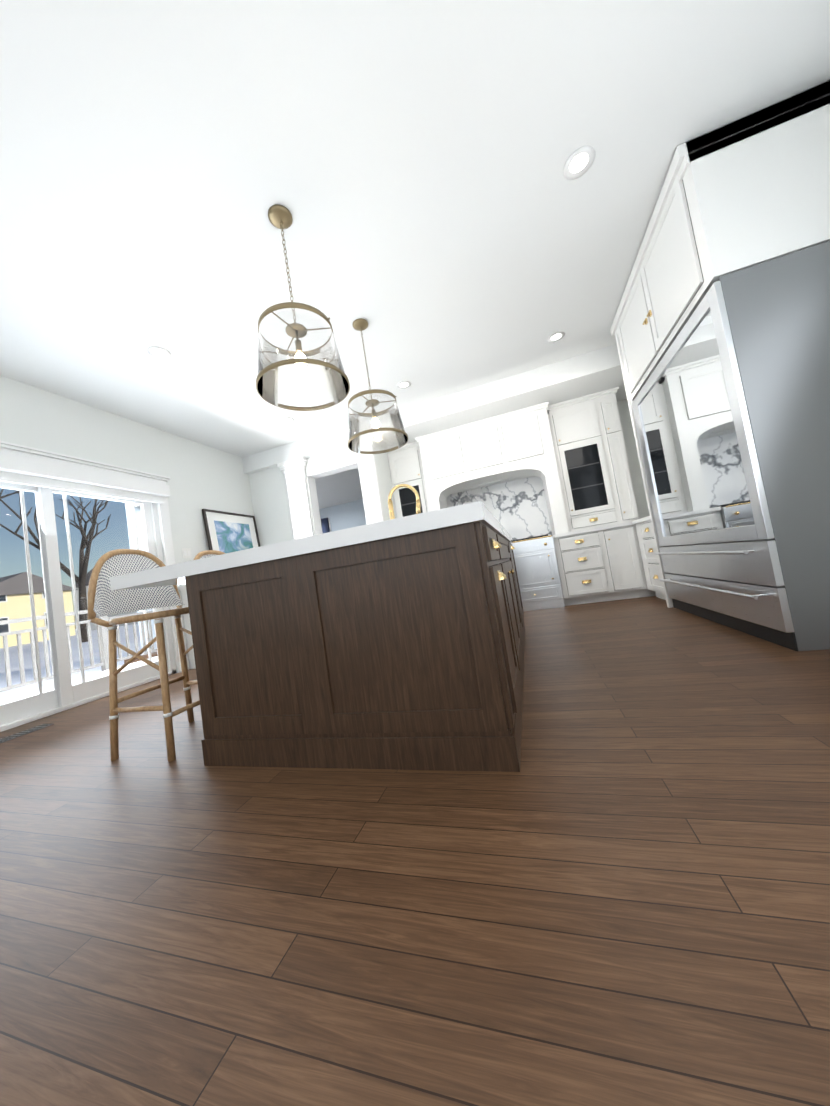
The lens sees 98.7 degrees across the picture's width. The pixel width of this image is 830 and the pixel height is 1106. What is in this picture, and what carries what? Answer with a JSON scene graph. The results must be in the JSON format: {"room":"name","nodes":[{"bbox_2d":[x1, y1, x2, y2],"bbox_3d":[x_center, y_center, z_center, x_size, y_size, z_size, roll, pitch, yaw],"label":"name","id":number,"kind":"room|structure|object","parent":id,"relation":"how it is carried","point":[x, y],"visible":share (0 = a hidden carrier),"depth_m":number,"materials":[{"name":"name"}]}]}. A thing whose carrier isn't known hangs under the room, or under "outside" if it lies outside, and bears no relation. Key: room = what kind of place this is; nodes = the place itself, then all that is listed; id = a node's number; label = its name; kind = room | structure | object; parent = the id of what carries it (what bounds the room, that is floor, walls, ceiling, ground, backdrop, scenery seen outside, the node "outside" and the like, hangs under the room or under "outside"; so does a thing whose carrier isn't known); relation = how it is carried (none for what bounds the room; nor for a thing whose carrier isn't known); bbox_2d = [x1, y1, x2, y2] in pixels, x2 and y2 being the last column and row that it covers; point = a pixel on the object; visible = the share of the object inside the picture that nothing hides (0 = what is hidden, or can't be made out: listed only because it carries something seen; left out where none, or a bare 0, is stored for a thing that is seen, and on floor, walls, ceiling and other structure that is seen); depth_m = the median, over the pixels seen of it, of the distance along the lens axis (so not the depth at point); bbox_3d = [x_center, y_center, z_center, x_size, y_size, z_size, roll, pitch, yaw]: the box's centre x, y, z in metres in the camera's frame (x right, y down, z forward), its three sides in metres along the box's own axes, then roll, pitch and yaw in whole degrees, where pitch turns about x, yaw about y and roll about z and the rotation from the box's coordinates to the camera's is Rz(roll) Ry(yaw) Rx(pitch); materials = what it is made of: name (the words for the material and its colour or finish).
{"room":"kitchen","nodes":[
{"label":"kitchen","id":0,"kind":"room"},
{"bbox_2d":[0,375,253,672],"bbox_3d":[-3.497,-0.060,2.607,0.200,2.900,6.700,-10,-3,17],"label":"wall","id":1,"kind":"structure","parent":0,"point":[201,476],"depth_m":4.09,"materials":[{"name":"white paint"}]},
{"bbox_2d":[0,481,175,731],"bbox_3d":[-3.238,0.337,3.194,0.150,2.100,1.980,-10,-3,17],"label":"sliding door","id":2,"kind":"structure","parent":1,"relation":"in","point":[64,694],"depth_m":3.19,"materials":[{"name":"white"}]},
{"bbox_2d":[0,453,169,503],"bbox_3d":[-3.234,-0.688,3.199,0.092,0.213,2.100,-10,-3,17],"label":"roller shade","id":3,"kind":"object","parent":2,"relation":"attached to","point":[24,471],"visible":1,"depth_m":3.33,"materials":[{"name":"white fabric"}]},
{"bbox_2d":[0,441,187,672],"bbox_3d":[-3.135,0.221,3.162,0.058,2.295,2.250,-10,-3,17],"label":"door frame","id":4,"kind":"structure","parent":1,"relation":"attached to","point":[37,454],"depth_m":3.77,"materials":[{"name":"white wood"}]},
{"bbox_2d":[182,548,191,557],"bbox_3d":[-2.810,0.002,4.390,0.010,0.120,0.115,-10,-3,17],"label":"switch plate","id":5,"kind":"object","parent":1,"relation":"attached to","point":[186,552],"visible":1,"depth_m":4.39,"materials":[{"name":"white plastic"}]},
{"bbox_2d":[125,468,366,650],"bbox_3d":[-2.156,0.031,7.584,5.500,2.850,3.600,-10,-3,17],"label":"wall","id":6,"kind":"structure","parent":0,"point":[340,501],"depth_m":7.93,"materials":[{"name":"grey paint"}]},
{"bbox_2d":[321,518,329,532],"bbox_3d":[-2.838,-0.492,9.415,1.320,0.650,0.047,-10,-3,17],"label":"roman shade","id":7,"kind":"object","parent":6,"relation":"attached to","point":[325,525],"visible":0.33,"depth_m":9.24,"materials":[{"name":"blue fabric"}]},
{"bbox_2d":[249,443,389,545],"bbox_3d":[-1.501,-0.217,5.385,2.360,2.900,0.200,-10,-3,17],"label":"wall","id":8,"kind":"structure","parent":0,"point":[270,504],"depth_m":5.47,"materials":[{"name":"white paint"}]},
{"bbox_2d":[306,462,357,534],"bbox_3d":[-1.001,-0.050,5.227,0.880,2.400,0.198,-10,-3,17],"label":"trim","id":9,"kind":"structure","parent":8,"relation":"attached to","point":[314,505],"depth_m":5.34,"materials":[{"name":"white wood"}]},
{"bbox_2d":[381,447,396,518],"bbox_3d":[-0.310,-0.387,5.665,0.230,2.900,1.030,-10,-3,17],"label":"wall","id":10,"kind":"structure","parent":0,"point":[384,457],"depth_m":5.38,"materials":[{"name":"white paint"}]},
{"bbox_2d":[0,596,829,1105],"bbox_3d":[-1.321,1.198,3.799,9.340,0.120,10.300,-10,-3,17],"label":"floor","id":11,"kind":"structure","parent":0,"point":[614,890],"depth_m":0.78,"materials":[{"name":"brown wood"}]},
{"bbox_2d":[0,723,53,742],"bbox_3d":[-2.829,1.299,2.566,0.120,0.008,0.300,-10,-3,17],"label":"floor vent","id":12,"kind":"object","parent":11,"relation":"in","point":[19,734],"visible":0.92,"depth_m":2.56,"materials":[{"name":"silver metal"}]},
{"bbox_2d":[87,549,199,761],"bbox_3d":[-1.412,0.488,2.028,0.503,1.117,0.523,-10,-3,17],"label":"stool","id":13,"kind":"object","parent":11,"relation":"on","point":[103,599],"visible":0.85,"depth_m":1.91,"materials":[{"name":"wood"}]},
{"bbox_2d":[180,586,195,668],"bbox_3d":[-2.487,0.881,4.511,0.261,0.940,0.710,-10,-3,17],"label":"base cabinet","id":14,"kind":"object","parent":11,"relation":"on","point":[183,591],"depth_m":4.20,"materials":[{"name":"white wood"}]},
{"bbox_2d":[202,509,259,552],"bbox_3d":[-2.546,-0.091,5.086,0.105,1.000,0.920,-10,-3,17],"label":"framed art","id":15,"kind":"object","parent":14,"relation":"on","point":[227,532],"visible":0.56,"depth_m":5.02,"materials":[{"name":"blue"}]},
{"bbox_2d":[193,550,225,559],"bbox_3d":[-1.234,0.492,2.590,0.503,1.117,0.523,-10,-3,17],"label":"stool","id":16,"kind":"object","parent":11,"relation":"on","point":[205,554],"visible":0.08,"depth_m":2.64,"materials":[{"name":"wicker"}]},
{"bbox_2d":[277,456,313,539],"bbox_3d":[-1.641,-0.074,5.265,0.460,2.648,0.108,-10,-3,17],"label":"column","id":17,"kind":"structure","parent":11,"relation":"on","point":[293,471],"depth_m":5.30,"materials":[{"name":"white paint"}]},
{"bbox_2d":[178,513,524,771],"bbox_3d":[0.024,0.427,2.572,1.426,0.855,2.431,-10,-3,17],"label":"kitchen island","id":18,"kind":"object","parent":11,"relation":"on","point":[396,644],"depth_m":1.39,"materials":[{"name":"brown wood"}]},
{"bbox_2d":[110,501,489,590],"bbox_3d":[-0.537,0.006,1.808,1.845,0.065,0.675,-10,-3,17],"label":"island countertop","id":19,"kind":"structure","parent":18,"relation":"on","point":[475,511],"depth_m":1.42,"materials":[{"name":"white stone"}]},
{"bbox_2d":[388,484,420,518],"bbox_3d":[-0.079,-0.282,2.588,0.240,0.446,0.143,-10,-3,17],"label":"faucet","id":20,"kind":"object","parent":18,"relation":"on","point":[391,509],"visible":0.54,"depth_m":2.59,"materials":[{"name":"gold metal"}]},
{"bbox_2d":[355,436,383,523],"bbox_3d":[-0.535,-0.265,4.917,0.370,2.648,0.108,-10,-3,17],"label":"column","id":21,"kind":"structure","parent":11,"relation":"on","point":[370,488],"depth_m":4.95,"materials":[{"name":"white paint"}]},
{"bbox_2d":[387,443,437,517],"bbox_3d":[0.033,-0.753,5.616,0.556,1.669,0.516,-10,-3,17],"label":"tall cabinet","id":22,"kind":"object","parent":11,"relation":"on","point":[413,466],"depth_m":5.38,"materials":[{"name":"white wood"}]},
{"bbox_2d":[511,534,564,610],"bbox_3d":[1.284,0.323,4.991,1.320,0.938,0.855,-10,-3,17],"label":"base cabinet","id":23,"kind":"object","parent":11,"relation":"on","point":[538,575],"visible":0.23,"depth_m":4.54,"materials":[{"name":"white wood"}]},
{"bbox_2d":[552,531,613,605],"bbox_3d":[2.199,0.199,4.789,0.549,0.880,0.775,-10,-3,17],"label":"base cabinet","id":24,"kind":"object","parent":11,"relation":"on","point":[583,565],"depth_m":4.43,"materials":[{"name":"white wood"}]},
{"bbox_2d":[542,391,638,530],"bbox_3d":[2.370,-1.156,4.879,0.850,1.669,0.516,-10,-3,17],"label":"upper cabinet","id":25,"kind":"object","parent":24,"relation":"on","point":[560,473],"depth_m":4.64,"materials":[{"name":"white wood"}]},
{"bbox_2d":[554,519,637,538],"bbox_3d":[2.603,-0.338,4.657,1.562,0.040,0.788,-10,-3,17],"label":"countertop","id":26,"kind":"structure","parent":24,"relation":"on","point":[611,524],"depth_m":4.39,"materials":[{"name":"white stone"}]},
{"bbox_2d":[602,523,649,599],"bbox_3d":[2.621,0.126,4.656,0.349,0.880,0.775,-10,-3,17],"label":"base cabinet","id":27,"kind":"object","parent":11,"relation":"on","point":[626,575],"depth_m":4.29,"materials":[{"name":"white wood"}]},
{"bbox_2d":[634,520,673,607],"bbox_3d":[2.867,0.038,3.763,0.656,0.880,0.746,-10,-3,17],"label":"base cabinet","id":28,"kind":"object","parent":11,"relation":"on","point":[646,531],"depth_m":3.82,"materials":[{"name":"white wood"}]},
{"bbox_2d":[632,516,653,523],"bbox_3d":[2.791,-0.415,3.790,0.668,0.040,0.746,-10,-3,17],"label":"countertop","id":29,"kind":"structure","parent":28,"relation":"on","point":[648,517],"depth_m":3.86,"materials":[{"name":"white stone"}]},
{"bbox_2d":[632,241,829,650],"bbox_3d":[2.350,-0.547,2.619,0.759,2.070,1.645,-10,-3,17],"label":"fridge","id":30,"kind":"object","parent":11,"relation":"on","point":[731,405],"visible":1,"depth_m":1.95,"materials":[{"name":"silver metal"}]},
{"bbox_2d":[0,0,829,457],"bbox_3d":[-0.721,-2.040,2.286,6.260,0.120,7.740,-10,-3,17],"label":"ceiling","id":31,"kind":"structure","parent":0,"point":[450,230],"depth_m":1.94,"materials":[{"name":"white paint"}]},
{"bbox_2d":[147,346,171,358],"bbox_3d":[-2.179,-1.707,3.039,0.170,0.005,0.170,-10,-3,17],"label":"recessed light","id":32,"kind":"object","parent":31,"relation":"in","point":[158,352],"visible":1,"depth_m":3.04,"materials":[{"name":"white plastic"}]},
{"bbox_2d":[256,204,349,410],"bbox_3d":[-0.711,-1.455,2.064,0.514,1.060,0.514,-10,-3,17],"label":"pendant light","id":33,"kind":"object","parent":31,"relation":"hanging from","point":[269,362],"visible":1,"depth_m":2.07,"materials":[{"name":"clear glass"}]},
{"bbox_2d":[348,318,407,453],"bbox_3d":[-0.391,-1.451,3.043,0.514,1.060,0.514,-10,-3,17],"label":"pendant light","id":34,"kind":"object","parent":31,"relation":"hanging from","point":[397,428],"visible":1,"depth_m":3.05,"materials":[{"name":"clear glass"}]},
{"bbox_2d":[397,381,410,388],"bbox_3d":[-0.126,-1.964,4.163,0.170,0.005,0.170,-10,-3,17],"label":"recessed light","id":35,"kind":"object","parent":31,"relation":"in","point":[403,384],"visible":1,"depth_m":4.17,"materials":[{"name":"white plastic"}]},
{"bbox_2d":[242,344,626,474],"bbox_3d":[0.243,-1.839,5.231,5.860,0.249,1.140,-10,-3,17],"label":"ceiling beam","id":36,"kind":"structure","parent":31,"relation":"attached to","point":[592,372],"depth_m":4.55,"materials":[{"name":"white paint"}]},
{"bbox_2d":[548,332,564,342],"bbox_3d":[1.464,-2.237,3.693,0.170,0.005,0.170,-10,-3,17],"label":"recessed light","id":37,"kind":"object","parent":31,"relation":"in","point":[555,337],"visible":1,"depth_m":3.69,"materials":[{"name":"white plastic"}]},
{"bbox_2d":[563,146,594,179],"bbox_3d":[0.945,-2.247,2.054,0.170,0.005,0.170,-10,-3,17],"label":"recessed light","id":38,"kind":"object","parent":31,"relation":"in","point":[579,162],"visible":1,"depth_m":2.05,"materials":[{"name":"white plastic"}]},
{"bbox_2d":[434,423,541,494],"bbox_3d":[1.103,-1.390,5.421,1.460,0.700,0.188,-10,-3,17],"label":"range hood","id":39,"kind":"object","parent":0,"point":[510,456],"depth_m":4.94,"materials":[{"name":"white paint"}]},
{"bbox_2d":[617,399,649,518],"bbox_3d":[1.759,-0.720,5.448,3.900,2.900,0.200,-10,-3,17],"label":"wall","id":40,"kind":"structure","parent":0,"point":[633,460],"depth_m":4.94,"materials":[{"name":"white paint"}]},
{"bbox_2d":[614,268,657,403],"bbox_3d":[2.276,-1.980,3.060,0.696,0.808,0.875,-10,-3,17],"label":"upper cabinet","id":41,"kind":"object","parent":0,"relation":"attached to","point":[634,356],"depth_m":3.24,"materials":[{"name":"white wood"}]},
{"bbox_2d":[634,80,829,367],"bbox_3d":[2.049,-1.984,2.345,0.696,0.808,0.925,-10,-3,17],"label":"upper cabinet","id":42,"kind":"object","parent":0,"relation":"attached to","point":[751,190],"depth_m":1.96,"materials":[{"name":"white wood"}]},
{"label":"outside","id":43,"kind":"structure","parent":0,"visible":0},
{"bbox_2d":[0,624,140,698],"bbox_3d":[-53.223,11.190,33.013,115.070,0.250,150.000,-10,-3,17],"label":"ground","id":44,"kind":"structure","parent":43,"point":[15,671],"depth_m":10.86,"materials":[{"name":"white snow"}]},
{"bbox_2d":[0,491,19,498],"bbox_3d":[-12.398,0.027,9.486,4.827,6.824,4.322,-10,-3,17],"label":"tree","id":45,"kind":"object","parent":44,"relation":"on","point":[4,496],"depth_m":10.84,"materials":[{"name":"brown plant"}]},
{"bbox_2d":[0,572,77,647],"bbox_3d":[-40.976,5.919,34.413,11.800,6.550,7.800,-10,-3,17],"label":"house","id":46,"kind":"structure","parent":44,"relation":"on","point":[13,593],"depth_m":32.55,"materials":[{"name":"beige"}]},
{"bbox_2d":[0,488,110,642],"bbox_3d":[-18.033,0.479,19.237,5.345,8.717,6.044,-10,-3,17],"label":"tree","id":47,"kind":"object","parent":44,"relation":"on","point":[83,567],"depth_m":19.34,"materials":[{"name":"brown plant"}]},
{"bbox_2d":[0,610,157,704],"bbox_3d":[-4.279,1.180,3.416,2.135,1.280,6.215,-10,-3,17],"label":"railing","id":48,"kind":"object","parent":44,"relation":"on","point":[104,654],"depth_m":4.96,"materials":[{"name":"white wood"}]},
{"bbox_2d":[75,569,137,629],"bbox_3d":[-37.404,5.322,51.118,12.800,8.450,12.800,-10,-3,17],"label":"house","id":49,"kind":"structure","parent":44,"relation":"on","point":[93,626],"depth_m":45.97,"materials":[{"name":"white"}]}
]}

